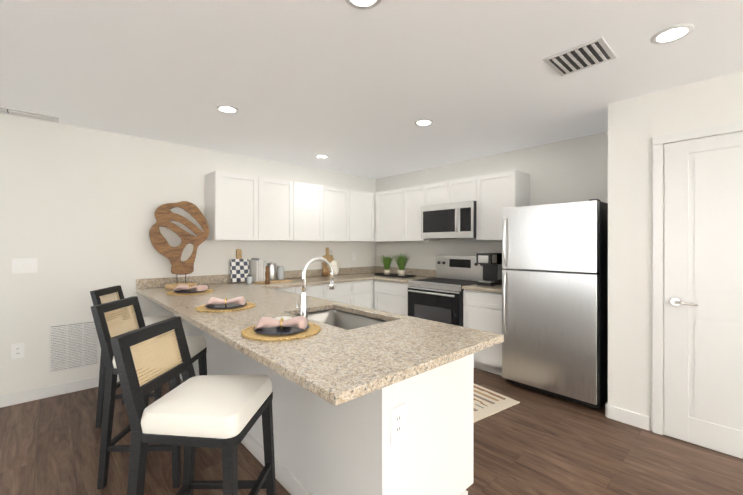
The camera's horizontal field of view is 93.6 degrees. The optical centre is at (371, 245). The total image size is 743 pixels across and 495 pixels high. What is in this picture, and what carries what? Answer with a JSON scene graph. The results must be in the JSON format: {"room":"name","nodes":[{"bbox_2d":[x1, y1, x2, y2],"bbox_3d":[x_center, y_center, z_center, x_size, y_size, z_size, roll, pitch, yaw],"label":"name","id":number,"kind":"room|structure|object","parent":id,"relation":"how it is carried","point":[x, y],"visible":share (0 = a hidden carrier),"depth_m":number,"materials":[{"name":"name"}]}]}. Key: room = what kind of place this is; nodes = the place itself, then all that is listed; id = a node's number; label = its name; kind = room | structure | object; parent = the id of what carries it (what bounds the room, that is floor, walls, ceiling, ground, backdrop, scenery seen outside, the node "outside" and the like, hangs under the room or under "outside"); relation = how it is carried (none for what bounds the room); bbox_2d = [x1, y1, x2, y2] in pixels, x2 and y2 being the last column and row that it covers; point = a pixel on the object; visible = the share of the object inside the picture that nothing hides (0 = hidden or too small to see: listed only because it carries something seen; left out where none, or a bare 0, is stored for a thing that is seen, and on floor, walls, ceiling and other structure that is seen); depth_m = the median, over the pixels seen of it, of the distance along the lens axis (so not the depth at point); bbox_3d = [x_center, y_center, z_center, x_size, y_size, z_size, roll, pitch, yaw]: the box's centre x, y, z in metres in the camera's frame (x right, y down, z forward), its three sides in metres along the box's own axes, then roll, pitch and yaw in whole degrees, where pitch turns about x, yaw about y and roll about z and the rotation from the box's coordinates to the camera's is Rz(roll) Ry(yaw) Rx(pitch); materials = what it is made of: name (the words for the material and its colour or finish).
{"room":"kitchen","nodes":[
{"label":"kitchen","id":0,"kind":"room"},
{"bbox_2d":[0,368,742,494],"bbox_3d":[0.382,1.390,0.632,7.060,0.100,8.600,0,0,-42],"label":"floor","id":1,"kind":"structure","parent":0,"point":[533,442],"depth_m":2.22,"materials":[{"name":"brown wood"}]},
{"bbox_2d":[90,285,175,427],"bbox_3d":[-1.868,0.836,2.794,0.484,1.004,0.456,0,0,-11],"label":"stool","id":2,"kind":"object","parent":1,"relation":"on","point":[117,291],"visible":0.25,"depth_m":2.62,"materials":[{"name":"black wood"}]},
{"bbox_2d":[91,296,206,488],"bbox_3d":[-1.321,0.836,2.131,0.484,1.004,0.456,0,0,-4],"label":"stool","id":3,"kind":"object","parent":1,"relation":"on","point":[197,347],"visible":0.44,"depth_m":1.94,"materials":[{"name":"black wood"}]},
{"bbox_2d":[110,317,275,494],"bbox_3d":[-0.701,0.837,1.449,0.484,1.004,0.456,0,0,3],"label":"stool","id":4,"kind":"object","parent":1,"relation":"on","point":[193,411],"visible":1,"depth_m":1.34,"materials":[{"name":"black wood"}]},
{"bbox_2d":[275,286,301,294],"bbox_3d":[-1.231,0.906,4.152,0.492,0.864,0.618,0,0,-42],"label":"base cabinet","id":5,"kind":"object","parent":1,"relation":"on","point":[297,290],"depth_m":4.03,"materials":[{"name":"white"}]},
{"bbox_2d":[306,284,330,299],"bbox_3d":[-0.928,0.906,4.428,0.554,0.864,0.618,0,0,-42],"label":"base cabinet","id":6,"kind":"object","parent":1,"relation":"on","point":[322,291],"depth_m":4.28,"materials":[{"name":"white wood"}]},
{"bbox_2d":[174,314,473,494],"bbox_3d":[-0.784,0.907,2.779,0.699,0.863,3.250,0,0,-42],"label":"base cabinet","id":7,"kind":"object","parent":1,"relation":"on","point":[322,446],"visible":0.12,"depth_m":1.65,"materials":[{"name":"white wood"}]},
{"bbox_2d":[136,274,503,405],"bbox_3d":[-0.860,0.406,2.624,1.034,0.135,3.375,0,0,-42],"label":"countertop","id":8,"kind":"structure","parent":7,"relation":"on","point":[334,365],"depth_m":1.65,"materials":[{"name":"stone"}]},
{"bbox_2d":[149,201,208,288],"bbox_3d":[-1.983,-0.014,3.619,0.543,0.901,0.154,0,0,-28],"label":"sculpture","id":9,"kind":"object","parent":8,"relation":"on","point":[164,214],"visible":1,"depth_m":3.60,"materials":[{"name":"brown wood"}]},
{"bbox_2d":[166,285,213,294],"bbox_3d":[-1.692,0.402,3.261,0.398,0.070,0.395,0,0,6],"label":"place setting","id":10,"kind":"object","parent":8,"relation":"on","point":[189,290],"visible":1,"depth_m":3.22,"materials":[{"name":"wicker"}]},
{"bbox_2d":[195,296,254,312],"bbox_3d":[-1.034,0.403,2.480,0.398,0.070,0.395,0,0,-12],"label":"place setting","id":11,"kind":"object","parent":8,"relation":"on","point":[213,304],"visible":1,"depth_m":2.44,"materials":[{"name":"fabric"}]},
{"bbox_2d":[230,249,249,281],"bbox_3d":[-1.572,0.233,4.161,0.220,0.390,0.018,0,-9,-42],"label":"cutting board","id":12,"kind":"object","parent":8,"relation":"on","point":[239,269],"visible":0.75,"depth_m":4.15,"materials":[{"name":"paint"}]},
{"bbox_2d":[241,316,320,340],"bbox_3d":[-0.460,0.403,1.792,0.398,0.070,0.395,0,0,-4],"label":"place setting","id":13,"kind":"object","parent":8,"relation":"on","point":[284,328],"visible":1,"depth_m":1.74,"materials":[{"name":"wicker"}]},
{"bbox_2d":[295,257,333,321],"bbox_3d":[-0.338,0.253,2.100,0.246,0.370,0.100,0,0,-42],"label":"faucet","id":14,"kind":"object","parent":8,"relation":"on","point":[303,310],"visible":0.92,"depth_m":2.02,"materials":[{"name":"silver metal"}]},
{"bbox_2d":[295,309,388,329],"bbox_3d":[-0.207,0.570,2.219,0.458,0.186,0.748,0,0,-42],"label":"sink basin","id":15,"kind":"object","parent":8,"relation":"in","point":[342,319],"visible":0.15,"depth_m":2.50,"materials":[{"name":"silver metal"}]},
{"bbox_2d":[390,403,405,444],"bbox_3d":[0.109,0.728,1.427,0.088,0.140,0.008,0,0,-42],"label":"outlet","id":16,"kind":"object","parent":7,"relation":"attached to","point":[397,423],"visible":1,"depth_m":1.42,"materials":[{"name":"white plastic"}]},
{"bbox_2d":[331,281,358,305],"bbox_3d":[-0.603,0.905,4.725,0.554,0.864,0.618,0,0,-42],"label":"base cabinet","id":17,"kind":"object","parent":1,"relation":"on","point":[344,292],"depth_m":4.57,"materials":[{"name":"white wood"}]},
{"bbox_2d":[276,266,383,283],"bbox_3d":[-0.548,0.404,4.756,2.269,0.135,0.645,0,0,-42],"label":"countertop","id":18,"kind":"structure","parent":17,"relation":"on","point":[351,274],"depth_m":4.87,"materials":[{"name":"stone"}]},
{"bbox_2d":[250,258,265,281],"bbox_3d":[-1.391,0.294,4.250,0.118,0.285,0.202,0,0,-42],"label":"books","id":19,"kind":"object","parent":18,"relation":"on","point":[257,269],"visible":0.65,"depth_m":4.18,"materials":[{"name":"white paper"}]},
{"bbox_2d":[247,266,269,283],"bbox_3d":[-1.298,0.331,4.002,0.265,0.210,0.064,0,0,0],"label":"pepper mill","id":20,"kind":"object","parent":18,"relation":"on","point":[249,277],"visible":1,"depth_m":3.98,"materials":[{"name":"brown wood"}]},
{"bbox_2d":[254,279,291,283],"bbox_3d":[-1.175,0.429,4.178,0.150,0.014,0.440,0,0,44],"label":"wood tray","id":21,"kind":"object","parent":18,"relation":"on","point":[272,281],"visible":1,"depth_m":4.12,"materials":[{"name":"beige wood"}]},
{"bbox_2d":[267,262,283,280],"bbox_3d":[-1.201,0.318,4.371,0.196,0.236,0.126,0,0,-42],"label":"jars","id":22,"kind":"object","parent":18,"relation":"on","point":[272,271],"visible":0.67,"depth_m":4.33,"materials":[{"name":"silver metal"}]},
{"bbox_2d":[322,248,338,276],"bbox_3d":[-0.610,0.230,4.995,0.296,0.408,0.196,0,0,-42],"label":"wooden cutting boards","id":23,"kind":"object","parent":18,"relation":"on","point":[333,263],"visible":0.73,"depth_m":5.00,"materials":[{"name":"brown wood"}]},
{"bbox_2d":[359,280,374,308],"bbox_3d":[-0.338,0.905,4.966,0.390,0.864,0.618,0,0,-42],"label":"base cabinet","id":24,"kind":"object","parent":1,"relation":"on","point":[359,293],"depth_m":4.81,"materials":[{"name":"white wood"}]},
{"bbox_2d":[374,280,407,315],"bbox_3d":[0.491,0.905,4.842,0.618,0.863,0.672,0,0,-42],"label":"base cabinet","id":25,"kind":"object","parent":1,"relation":"on","point":[390,296],"visible":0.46,"depth_m":4.64,"materials":[{"name":"white wood"}]},
{"bbox_2d":[372,267,435,282],"bbox_3d":[0.487,0.404,4.824,0.646,0.135,0.650,0,0,-42],"label":"countertop","id":26,"kind":"structure","parent":25,"relation":"on","point":[420,273],"depth_m":4.96,"materials":[{"name":"stone"}]},
{"bbox_2d":[407,255,482,326],"bbox_3d":[0.920,0.735,4.262,0.711,1.204,0.756,0,0,-42],"label":"stove","id":27,"kind":"object","parent":1,"relation":"on","point":[439,298],"visible":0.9,"depth_m":4.18,"materials":[{"name":"grey metal"}]},
{"bbox_2d":[463,289,501,375],"bbox_3d":[1.386,0.906,3.860,0.618,0.863,0.458,0,0,-42],"label":"base cabinet","id":28,"kind":"object","parent":1,"relation":"on","point":[482,310],"visible":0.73,"depth_m":3.64,"materials":[{"name":"white wood"}]},
{"bbox_2d":[462,284,501,292],"bbox_3d":[1.382,0.405,3.846,0.642,0.135,0.473,0,0,-42],"label":"countertop","id":29,"kind":"structure","parent":28,"relation":"on","point":[498,288],"depth_m":3.66,"materials":[{"name":"stone"}]},
{"bbox_2d":[476,253,502,285],"bbox_3d":[1.319,0.259,3.901,0.268,0.355,0.172,0,0,-42],"label":"coffee maker","id":30,"kind":"object","parent":29,"relation":"on","point":[492,268],"visible":0.94,"depth_m":3.86,"materials":[{"name":"black plastic"}]},
{"bbox_2d":[473,383,519,422],"bbox_3d":[0.547,1.333,3.448,0.640,0.008,1.600,0,0,-34],"label":"rug","id":31,"kind":"object","parent":1,"relation":"on","point":[487,402],"visible":0.14,"depth_m":2.96,"materials":[{"name":"beige fabric"}]},
{"bbox_2d":[502,199,607,408],"bbox_3d":[1.762,0.482,3.277,0.784,1.712,0.790,0,0,-42],"label":"fridge","id":32,"kind":"object","parent":1,"relation":"on","point":[555,297],"visible":0.96,"depth_m":2.98,"materials":[{"name":"grey metal"}]},
{"bbox_2d":[0,70,742,458],"bbox_3d":[0.382,0.120,0.631,7.060,2.440,8.600,0,0,-42],"label":"wall","id":33,"kind":"structure","parent":0,"point":[78,206],"depth_m":3.18,"materials":[{"name":"white paint"}]},
{"bbox_2d":[11,343,23,358],"bbox_3d":[-2.997,0.891,2.956,0.078,0.125,0.008,0,0,-42],"label":"outlet","id":34,"kind":"object","parent":33,"relation":"attached to","point":[17,350],"visible":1,"depth_m":2.95,"materials":[{"name":"white plastic"}]},
{"bbox_2d":[12,258,36,273],"bbox_3d":[-2.964,0.171,2.982,0.155,0.125,0.014,0,0,-42],"label":"switch plate","id":35,"kind":"object","parent":33,"relation":"attached to","point":[26,265],"visible":1,"depth_m":2.98,"materials":[{"name":"white plastic"}]},
{"bbox_2d":[0,375,119,407],"bbox_3d":[-3.598,1.289,2.405,3.308,0.100,0.016,0,0,-42],"label":"baseboard","id":36,"kind":"structure","parent":33,"relation":"attached to","point":[10,399],"depth_m":3.08,"materials":[{"name":"white"}]},
{"bbox_2d":[49,320,98,372],"bbox_3d":[-2.722,0.916,3.204,0.350,0.425,0.012,0,0,-42],"label":"air vent","id":37,"kind":"object","parent":33,"relation":"in","point":[74,345],"visible":0.98,"depth_m":3.19,"materials":[{"name":"white metal"}]},
{"bbox_2d":[205,171,264,240],"bbox_3d":[-1.580,-0.433,4.015,0.532,0.740,0.348,0,0,-42],"label":"upper cabinet","id":38,"kind":"object","parent":33,"relation":"attached to","point":[240,207],"depth_m":3.87,"materials":[{"name":"white wood"}]},
{"bbox_2d":[265,177,300,240],"bbox_3d":[-1.256,-0.433,4.311,0.574,0.740,0.348,0,0,-42],"label":"upper cabinet","id":39,"kind":"object","parent":33,"relation":"attached to","point":[282,197],"depth_m":4.25,"materials":[{"name":"white wood"}]},
{"bbox_2d":[301,183,328,240],"bbox_3d":[-0.920,-0.433,4.617,0.564,0.740,0.348,0,0,-42],"label":"upper cabinet","id":40,"kind":"object","parent":33,"relation":"attached to","point":[314,198],"depth_m":4.55,"materials":[{"name":"white wood"}]},
{"bbox_2d":[329,187,352,241],"bbox_3d":[-0.591,-0.433,4.917,0.554,0.740,0.348,0,0,-42],"label":"upper cabinet","id":41,"kind":"object","parent":33,"relation":"attached to","point":[340,199],"depth_m":4.84,"materials":[{"name":"white wood"}]},
{"bbox_2d":[353,190,375,241],"bbox_3d":[-0.271,-0.433,5.209,0.540,0.740,0.348,0,0,-42],"label":"upper cabinet","id":42,"kind":"object","parent":33,"relation":"attached to","point":[363,201],"depth_m":5.13,"materials":[{"name":"white wood"}]},
{"bbox_2d":[375,189,398,241],"bbox_3d":[0.391,-0.433,5.150,0.348,0.740,0.621,0,0,-42],"label":"upper cabinet","id":43,"kind":"object","parent":33,"relation":"attached to","point":[398,214],"depth_m":5.08,"materials":[{"name":"white wood"}]},
{"bbox_2d":[399,185,439,241],"bbox_3d":[0.671,-0.433,4.844,0.348,0.740,0.437,0,0,-42],"label":"upper cabinet","id":44,"kind":"object","parent":33,"relation":"attached to","point":[410,198],"depth_m":4.75,"materials":[{"name":"white wood"}]},
{"bbox_2d":[423,182,442,205],"bbox_3d":[0.966,-0.660,4.521,0.348,0.285,0.437,0,0,-42],"label":"upper cabinet","id":45,"kind":"object","parent":33,"relation":"attached to","point":[433,192],"depth_m":4.46,"materials":[{"name":"white wood"}]},
{"bbox_2d":[443,176,474,203],"bbox_3d":[1.183,-0.660,4.282,0.348,0.285,0.437,0,0,-42],"label":"upper cabinet","id":46,"kind":"object","parent":33,"relation":"attached to","point":[463,189],"depth_m":4.18,"materials":[{"name":"white wood"}]},
{"bbox_2d":[421,200,475,238],"bbox_3d":[1.030,-0.302,4.361,0.468,0.426,0.754,0,0,-42],"label":"microwave","id":47,"kind":"object","parent":46,"relation":"attached to","point":[455,220],"visible":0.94,"depth_m":4.20,"materials":[{"name":"grey metal"}]},
{"bbox_2d":[475,170,529,240],"bbox_3d":[1.485,-0.433,3.951,0.348,0.740,0.460,0,0,-42],"label":"upper cabinet","id":48,"kind":"object","parent":33,"relation":"attached to","point":[494,192],"depth_m":3.84,"materials":[{"name":"white wood"}]},
{"bbox_2d":[605,402,618,417],"bbox_3d":[2.107,1.288,2.971,0.754,0.100,0.019,0,0,-42],"label":"baseboard","id":49,"kind":"structure","parent":33,"relation":"attached to","point":[610,410],"depth_m":2.70,"materials":[{"name":"white"}]},
{"bbox_2d":[652,121,742,458],"bbox_3d":[2.324,0.281,2.144,0.066,2.117,0.944,0,0,-42],"label":"door","id":50,"kind":"structure","parent":33,"relation":"attached to","point":[703,327],"depth_m":2.33,"materials":[{"name":"white wood"}]},
{"bbox_2d":[0,0,742,178],"bbox_3d":[0.382,-1.150,0.630,7.060,0.100,8.600,0,0,-42],"label":"ceiling","id":51,"kind":"structure","parent":0,"point":[344,86],"depth_m":2.19,"materials":[{"name":"white paint"}]},
{"bbox_2d":[0,106,58,122],"bbox_3d":[-2.957,-1.093,2.837,0.620,0.015,0.160,0,0,-42],"label":"ceiling vent","id":52,"kind":"object","parent":51,"relation":"in","point":[6,110],"visible":1,"depth_m":2.90,"materials":[{"name":"white metal"}]},
{"bbox_2d":[216,105,238,113],"bbox_3d":[-1.160,-1.098,2.810,0.176,0.005,0.176,0,0,-42],"label":"recessed light","id":53,"kind":"object","parent":51,"relation":"in","point":[229,109],"visible":1,"depth_m":2.81,"materials":[{"name":"white plastic"}]},
{"bbox_2d":[315,155,328,157],"bbox_3d":[-0.610,-1.099,4.300,0.176,0.005,0.176,0,0,-42],"label":"recessed light","id":54,"kind":"object","parent":51,"relation":"in","point":[321,156],"visible":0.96,"depth_m":4.29,"materials":[{"name":"white plastic"}]},
{"bbox_2d":[345,0,381,9],"bbox_3d":[-0.037,-1.097,1.534,0.176,0.005,0.176,0,0,-42],"label":"recessed light","id":55,"kind":"object","parent":51,"relation":"in","point":[363,4],"visible":1,"depth_m":1.58,"materials":[{"name":"white"}]},
{"bbox_2d":[414,119,433,125],"bbox_3d":[0.468,-1.098,3.117,0.176,0.005,0.176,0,0,-42],"label":"recessed light","id":56,"kind":"object","parent":51,"relation":"in","point":[424,122],"visible":1,"depth_m":3.11,"materials":[{"name":"white plastic"}]},
{"bbox_2d":[543,36,616,76],"bbox_3d":[1.218,-1.093,2.042,0.300,0.015,0.300,0,0,-42],"label":"ceiling vent","id":57,"kind":"object","parent":51,"relation":"in","point":[593,52],"visible":1,"depth_m":2.02,"materials":[{"name":"white metal"}]},
{"bbox_2d":[650,24,694,43],"bbox_3d":[1.562,-1.097,1.814,0.176,0.005,0.176,0,0,-42],"label":"recessed light","id":58,"kind":"object","parent":51,"relation":"in","point":[672,34],"visible":1,"depth_m":1.81,"materials":[{"name":"white plastic"}]}
]}

